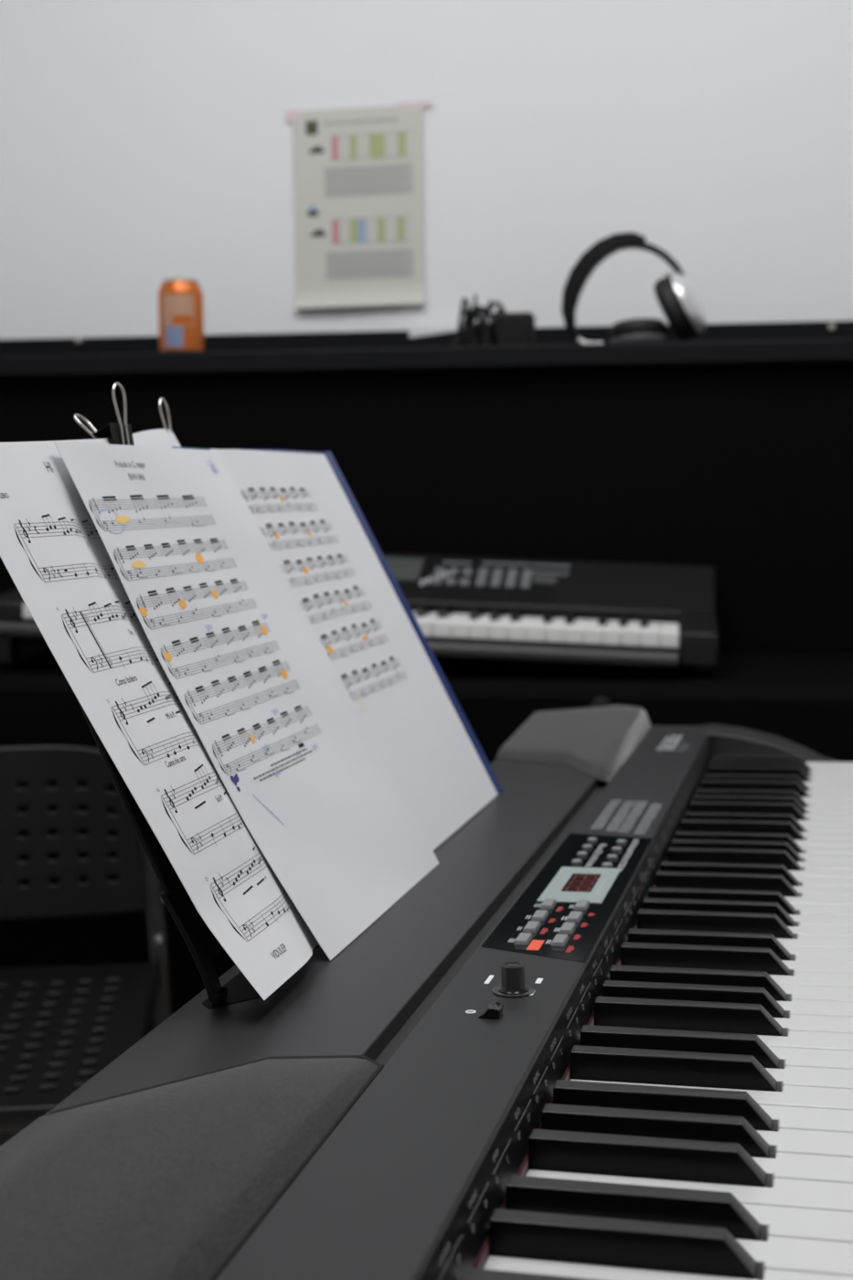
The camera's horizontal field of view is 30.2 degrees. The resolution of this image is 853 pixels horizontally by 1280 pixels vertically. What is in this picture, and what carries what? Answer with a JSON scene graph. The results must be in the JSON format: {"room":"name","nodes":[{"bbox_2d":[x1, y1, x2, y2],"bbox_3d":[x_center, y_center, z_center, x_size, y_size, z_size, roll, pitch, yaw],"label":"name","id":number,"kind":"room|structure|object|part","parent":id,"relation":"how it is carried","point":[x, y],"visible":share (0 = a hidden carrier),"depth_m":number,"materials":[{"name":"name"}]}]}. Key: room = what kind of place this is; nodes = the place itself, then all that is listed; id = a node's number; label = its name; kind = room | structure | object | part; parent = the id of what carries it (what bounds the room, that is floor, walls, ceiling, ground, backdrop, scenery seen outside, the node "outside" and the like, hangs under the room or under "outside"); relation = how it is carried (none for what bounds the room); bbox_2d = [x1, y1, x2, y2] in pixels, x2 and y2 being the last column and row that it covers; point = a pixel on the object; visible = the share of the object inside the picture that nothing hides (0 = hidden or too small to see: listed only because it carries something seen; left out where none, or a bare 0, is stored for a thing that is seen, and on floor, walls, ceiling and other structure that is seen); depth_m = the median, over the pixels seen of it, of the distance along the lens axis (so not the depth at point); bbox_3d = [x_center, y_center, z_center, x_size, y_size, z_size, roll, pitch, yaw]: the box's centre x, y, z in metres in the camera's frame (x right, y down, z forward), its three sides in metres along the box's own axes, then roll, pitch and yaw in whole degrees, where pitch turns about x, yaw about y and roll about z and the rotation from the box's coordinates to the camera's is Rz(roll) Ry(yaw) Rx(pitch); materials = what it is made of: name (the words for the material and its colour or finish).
{"room":"music room","nodes":[
{"label":"music room","id":0,"kind":"room"},
{"bbox_2d":[0,1130,20,1146],"bbox_3d":[-0.148,1.052,0.291,5.200,0.100,4.900,0,6,9],"label":"floor","id":1,"kind":"structure","parent":0,"point":[5,1136],"depth_m":2.53,"materials":[{"name":"tile"}]},
{"bbox_2d":[0,745,171,1131],"bbox_3d":[-0.508,0.499,1.699,0.472,0.708,0.568,-1,5,-5],"label":"chair","id":2,"kind":"object","parent":1,"relation":"on","point":[61,1026],"visible":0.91,"depth_m":1.87,"materials":[{"name":"black plastic"}]},
{"bbox_3d":[-0.530,0.228,1.885,0.400,0.203,0.056,-1,5,-5],"label":"backrest","id":3,"kind":"part","parent":2,"relation":"part of","materials":[{"name":"black plastic"}]},
{"bbox_3d":[-0.506,0.421,1.655,0.426,0.024,0.440,-1,5,-5],"label":"seat","id":4,"kind":"part","parent":2,"relation":"part of","materials":[{"name":"black plastic"}]},
{"bbox_3d":[-0.291,0.634,1.685,0.046,0.435,0.476,-1,5,-5],"label":"leg","id":5,"kind":"part","parent":2,"relation":"part of","materials":[{"name":"black metal"}]},
{"bbox_3d":[-0.330,0.496,1.952,0.048,0.663,0.104,0,5,3],"label":"leg","id":6,"kind":"part","parent":2,"relation":"part of","materials":[{"name":"black metal"}]},
{"bbox_2d":[0,320,852,1030],"bbox_3d":[-0.106,0.176,2.246,1.710,1.274,0.645,0,6,9],"label":"desk","id":7,"kind":"object","parent":1,"relation":"on","point":[728,448],"visible":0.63,"depth_m":2.18,"materials":[{"name":"black paint"}]},
{"bbox_3d":[-0.098,0.472,2.315,1.600,0.510,0.023,0,6,9],"label":"panel","id":8,"kind":"part","parent":7,"relation":"part of","materials":[{"name":"black paint"}]},
{"bbox_2d":[158,277,203,352],"bbox_3d":[-0.362,-0.473,2.337,0.066,0.113,0.066,0,6,9],"label":"drink can","id":9,"kind":"object","parent":7,"relation":"on","point":[180,301],"visible":0.84,"depth_m":2.31,"materials":[{"name":"orange metal"}]},
{"bbox_2d":[162,294,194,347],"bbox_3d":[-0.362,-0.466,2.309,0.045,0.076,0.009,0,5,0],"label":"print","id":10,"kind":"object","parent":9,"relation":"on","point":[178,310],"depth_m":2.31},
{"bbox_3d":[-0.363,-0.527,2.332,0.054,0.004,0.054,-5,7,-40],"label":"can lid","id":11,"kind":"part","parent":9,"relation":"part of","materials":[{"name":"silver metal"}]},
{"bbox_2d":[0,554,718,671],"bbox_3d":[-0.091,-0.051,2.092,0.937,0.151,0.294,0,6,9],"label":"keyboard","id":12,"kind":"object","parent":7,"relation":"on","point":[615,613],"visible":0.55,"depth_m":2.06,"materials":[{"name":"black plastic"}]},
{"bbox_3d":[-0.001,-0.085,2.153,0.355,0.050,0.103,3,6,8],"label":"control panel","id":13,"kind":"part","parent":12,"relation":"part of","materials":[{"name":"black plastic"}]},
{"bbox_2d":[442,561,569,575],"bbox_3d":[0.108,-0.099,2.168,0.175,0.013,0.025,3,6,8],"label":"print","id":14,"kind":"object","parent":12,"relation":"attached to","point":[449,568],"depth_m":2.16,"materials":[{"name":"grey"}]},
{"bbox_3d":[-0.102,-0.183,2.252,1.600,0.386,0.023,0,6,9],"label":"panel","id":15,"kind":"part","parent":7,"relation":"part of","materials":[{"name":"black paint"}]},
{"bbox_3d":[-0.085,-0.405,2.354,1.710,0.029,0.315,0,6,9],"label":"lid","id":16,"kind":"part","parent":7,"relation":"part of","materials":[{"name":"black wood"}]},
{"bbox_2d":[409,327,464,337],"bbox_3d":[0.016,-0.481,2.482,0.084,0.014,0.023,0,6,9],"label":"paper slip","id":17,"kind":"object","parent":7,"relation":"on","point":[413,333],"visible":0.89,"depth_m":2.47,"materials":[{"name":"white paper"}]},
{"bbox_3d":[-0.060,0.160,2.542,1.610,1.128,0.035,0,6,9],"label":"panel","id":18,"kind":"part","parent":7,"relation":"part of","materials":[{"name":"black paint"}]},
{"bbox_2d":[451,294,534,346],"bbox_3d":[0.086,-0.453,2.264,0.136,0.084,0.056,0,6,9],"label":"power adapter","id":19,"kind":"object","parent":7,"relation":"on","point":[517,328],"visible":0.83,"depth_m":2.26,"materials":[{"name":"black plastic"}]},
{"bbox_3d":[0.208,0.082,1.884,0.026,0.026,0.005,0,6,9],"label":"lock plate","id":20,"kind":"part","parent":7,"relation":"part of","materials":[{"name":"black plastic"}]},
{"bbox_2d":[561,232,705,343],"bbox_3d":[0.292,-0.492,2.235,0.203,0.162,0.097,0,6,9],"label":"headphones","id":21,"kind":"object","parent":7,"relation":"on","point":[679,302],"visible":0.91,"depth_m":2.21,"materials":[{"name":"black plastic"}]},
{"bbox_2d":[608,318,667,336],"bbox_3d":[0.300,-0.439,2.240,0.082,0.027,0.082,0,6,9],"label":"cushion","id":22,"kind":"object","parent":21,"relation":"on","point":[636,326],"depth_m":2.20,"materials":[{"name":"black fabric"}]},
{"bbox_2d":[653,277,693,340],"bbox_3d":[0.349,-0.466,2.230,0.058,0.088,0.094,0,6,9],"label":"cushion","id":23,"kind":"object","parent":21,"relation":"on","point":[675,295],"depth_m":2.19,"materials":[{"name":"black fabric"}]},
{"bbox_3d":[0.106,0.587,0.941,0.328,0.698,0.540,1,6,15],"label":"keyboard stand","id":24,"kind":"object","parent":1,"relation":"on","visible":0},
{"bbox_2d":[0,704,852,1279],"bbox_3d":[0.102,0.180,0.897,0.339,0.105,1.360,1,6,15],"label":"piano","id":25,"kind":"object","parent":24,"relation":"on","point":[608,1035],"visible":1,"depth_m":0.65,"materials":[{"name":"grey plastic"}]},
{"bbox_2d":[76,698,228,1006],"bbox_3d":[-0.094,0.020,0.992,0.134,0.249,0.542,-1,5,15],"label":"music stand","id":26,"kind":"object","parent":25,"relation":"on","point":[202,944],"visible":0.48,"depth_m":0.74,"materials":[{"name":"black plastic"}]},
{"bbox_2d":[132,428,181,447],"bbox_3d":[-0.120,0.007,0.887,0.130,0.262,0.210,-1,5,15],"label":"paper sheet","id":27,"kind":"object","parent":26,"relation":"on","point":[157,437],"visible":0.02,"depth_m":0.96,"materials":[{"name":"white paper"}]},
{"bbox_2d":[74,382,134,445],"bbox_3d":[-0.185,-0.125,0.899,0.032,0.041,0.027,-1,5,15],"label":"binder clip","id":28,"kind":"object","parent":27,"relation":"attached to","point":[120,433],"visible":0.73,"depth_m":0.89,"materials":[{"name":"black metal"}]},
{"bbox_3d":[-0.189,-0.117,0.901,0.023,0.024,0.014,-1,5,15],"label":"wire handle","id":29,"kind":"part","parent":28,"relation":"part of","materials":[{"name":"silver metal"}]},
{"bbox_3d":[-0.172,-0.127,0.895,0.005,0.039,0.016,-1,5,15],"label":"wire handle","id":30,"kind":"part","parent":28,"relation":"part of","materials":[{"name":"silver metal"}]},
{"bbox_2d":[158,397,171,434],"bbox_3d":[-0.164,-0.131,0.988,0.014,0.041,0.019,0,5,15],"label":"binder clip","id":31,"kind":"object","parent":27,"relation":"attached to","point":[160,399],"visible":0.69,"depth_m":0.99,"materials":[{"name":"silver metal"}]},
{"bbox_2d":[0,437,319,1000],"bbox_3d":[-0.122,0.024,0.809,0.150,0.267,0.210,-1,5,15],"label":"sheet music","id":32,"kind":"object","parent":26,"relation":"on","point":[52,549],"visible":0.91,"depth_m":0.75,"materials":[{"name":"white paper"}]},
{"bbox_3d":[-0.107,0.142,0.732,0.028,0.052,0.011,-1,5,15],"label":"leg","id":33,"kind":"part","parent":26,"relation":"part of","materials":[{"name":"black plastic"}]},
{"bbox_2d":[53,441,438,959],"bbox_3d":[-0.091,0.020,0.902,0.140,0.265,0.214,-1,5,15],"label":"sheet music","id":34,"kind":"object","parent":26,"relation":"on","point":[277,722],"visible":1,"depth_m":0.89,"materials":[{"name":"white paper"}]},
{"bbox_2d":[171,446,502,800],"bbox_3d":[-0.048,0.000,1.104,0.140,0.272,0.288,-1,5,15],"label":"folder","id":35,"kind":"object","parent":26,"relation":"on","point":[328,454],"visible":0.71,"depth_m":1.23,"materials":[{"name":"blue plastic"}]},
{"bbox_2d":[210,448,497,850],"bbox_3d":[-0.042,-0.002,1.117,0.133,0.267,0.226,-1,5,15],"label":"sheet music","id":36,"kind":"object","parent":35,"relation":"on","point":[298,502],"visible":0.78,"depth_m":1.11,"materials":[{"name":"white paper"}]},
{"bbox_2d":[0,1057,378,1279],"bbox_3d":[-0.124,0.189,0.468,0.114,0.012,0.409,-1,5,15],"label":"speaker grille","id":37,"kind":"object","parent":25,"relation":"attached to","point":[153,1168],"depth_m":0.54,"materials":[{"name":"fabric"}]},
{"label":"control panel","id":38,"kind":"part","parent":25,"relation":"part of","materials":[{"name":"black plastic"}]},
{"bbox_2d":[465,1009,476,1013],"bbox_3d":[0.020,0.166,0.706,0.005,0.001,0.005,-1,5,15],"label":"print","id":39,"kind":"object","parent":25,"relation":"on","point":[470,1011],"depth_m":0.71},
{"bbox_2d":[477,1002,503,1018],"bbox_3d":[0.028,0.164,0.700,0.010,0.005,0.009,-1,5,15],"label":"switch","id":40,"kind":"object","parent":25,"relation":"attached to","point":[495,1009],"depth_m":0.70,"materials":[{"name":"black plastic"}]},
{"bbox_3d":[0.040,0.157,0.733,0.014,0.012,0.014,-1,5,15],"label":"volume knob","id":41,"kind":"part","parent":25,"relation":"part of","materials":[{"name":"black plastic"}]},
{"bbox_2d":[483,975,543,995],"bbox_3d":[0.040,0.162,0.743,0.026,0.001,0.027,0,5,15],"label":"print","id":42,"kind":"object","parent":25,"relation":"on","point":[538,980],"depth_m":0.75},
{"bbox_2d":[507,903,574,944],"bbox_3d":[0.063,0.152,0.848,0.023,0.001,0.078,0,5,15],"label":"print","id":43,"kind":"object","parent":25,"relation":"on","point":[536,903],"depth_m":0.84},
{"bbox_2d":[526,906,595,952],"bbox_3d":[0.072,0.153,0.836,0.024,0.001,0.087,-1,5,15],"label":"print","id":44,"kind":"object","parent":25,"relation":"on","point":[535,944],"depth_m":0.81},
{"bbox_2d":[438,782,690,1279],"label":"print","id":45,"kind":"object","parent":25,"relation":"on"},
{"bbox_3d":[0.087,0.144,0.923,0.057,0.001,0.294,0,5,15],"label":"gloss panel","id":46,"kind":"part","parent":25,"relation":"part of","materials":[{"name":"black plastic"}]},
{"bbox_2d":[495,704,650,782],"bbox_3d":[0.128,0.089,1.424,0.114,0.024,0.303,-1,5,15],"label":"speaker grille","id":47,"kind":"object","parent":25,"relation":"attached to","point":[596,744],"depth_m":1.40,"materials":[{"name":"fabric"}]},
{"bbox_2d":[585,839,639,871],"bbox_3d":[0.118,0.136,1.005,0.024,0.001,0.089,-1,5,15],"label":"print","id":48,"kind":"object","parent":25,"relation":"on","point":[635,841],"depth_m":1.00},
{"bbox_2d":[590,800,661,833],"bbox_3d":[0.143,0.125,1.123,0.040,0.001,0.117,0,5,15],"label":"print","id":49,"kind":"object","parent":25,"relation":"on","point":[639,808],"depth_m":1.12},
{"bbox_2d":[656,735,682,749],"bbox_3d":[0.223,0.094,1.447,0.015,0.001,0.086,-1,5,15],"label":"print","id":50,"kind":"object","parent":25,"relation":"on","point":[666,739],"depth_m":1.45},
{"bbox_2d":[0,0,852,339],"bbox_3d":[0.204,-0.594,2.518,5.200,2.750,0.102,0,6,9],"label":"wall","id":51,"kind":"structure","parent":0,"point":[144,144],"depth_m":2.48,"materials":[{"name":"paint"}]},
{"bbox_2d":[285,100,432,308],"bbox_3d":[-0.106,-0.685,2.497,0.235,0.315,0.012,0,6,8],"label":"poster","id":52,"kind":"object","parent":51,"relation":"attached to","point":[358,173],"visible":1,"depth_m":2.50,"materials":[{"name":"grey paper"}]}
]}

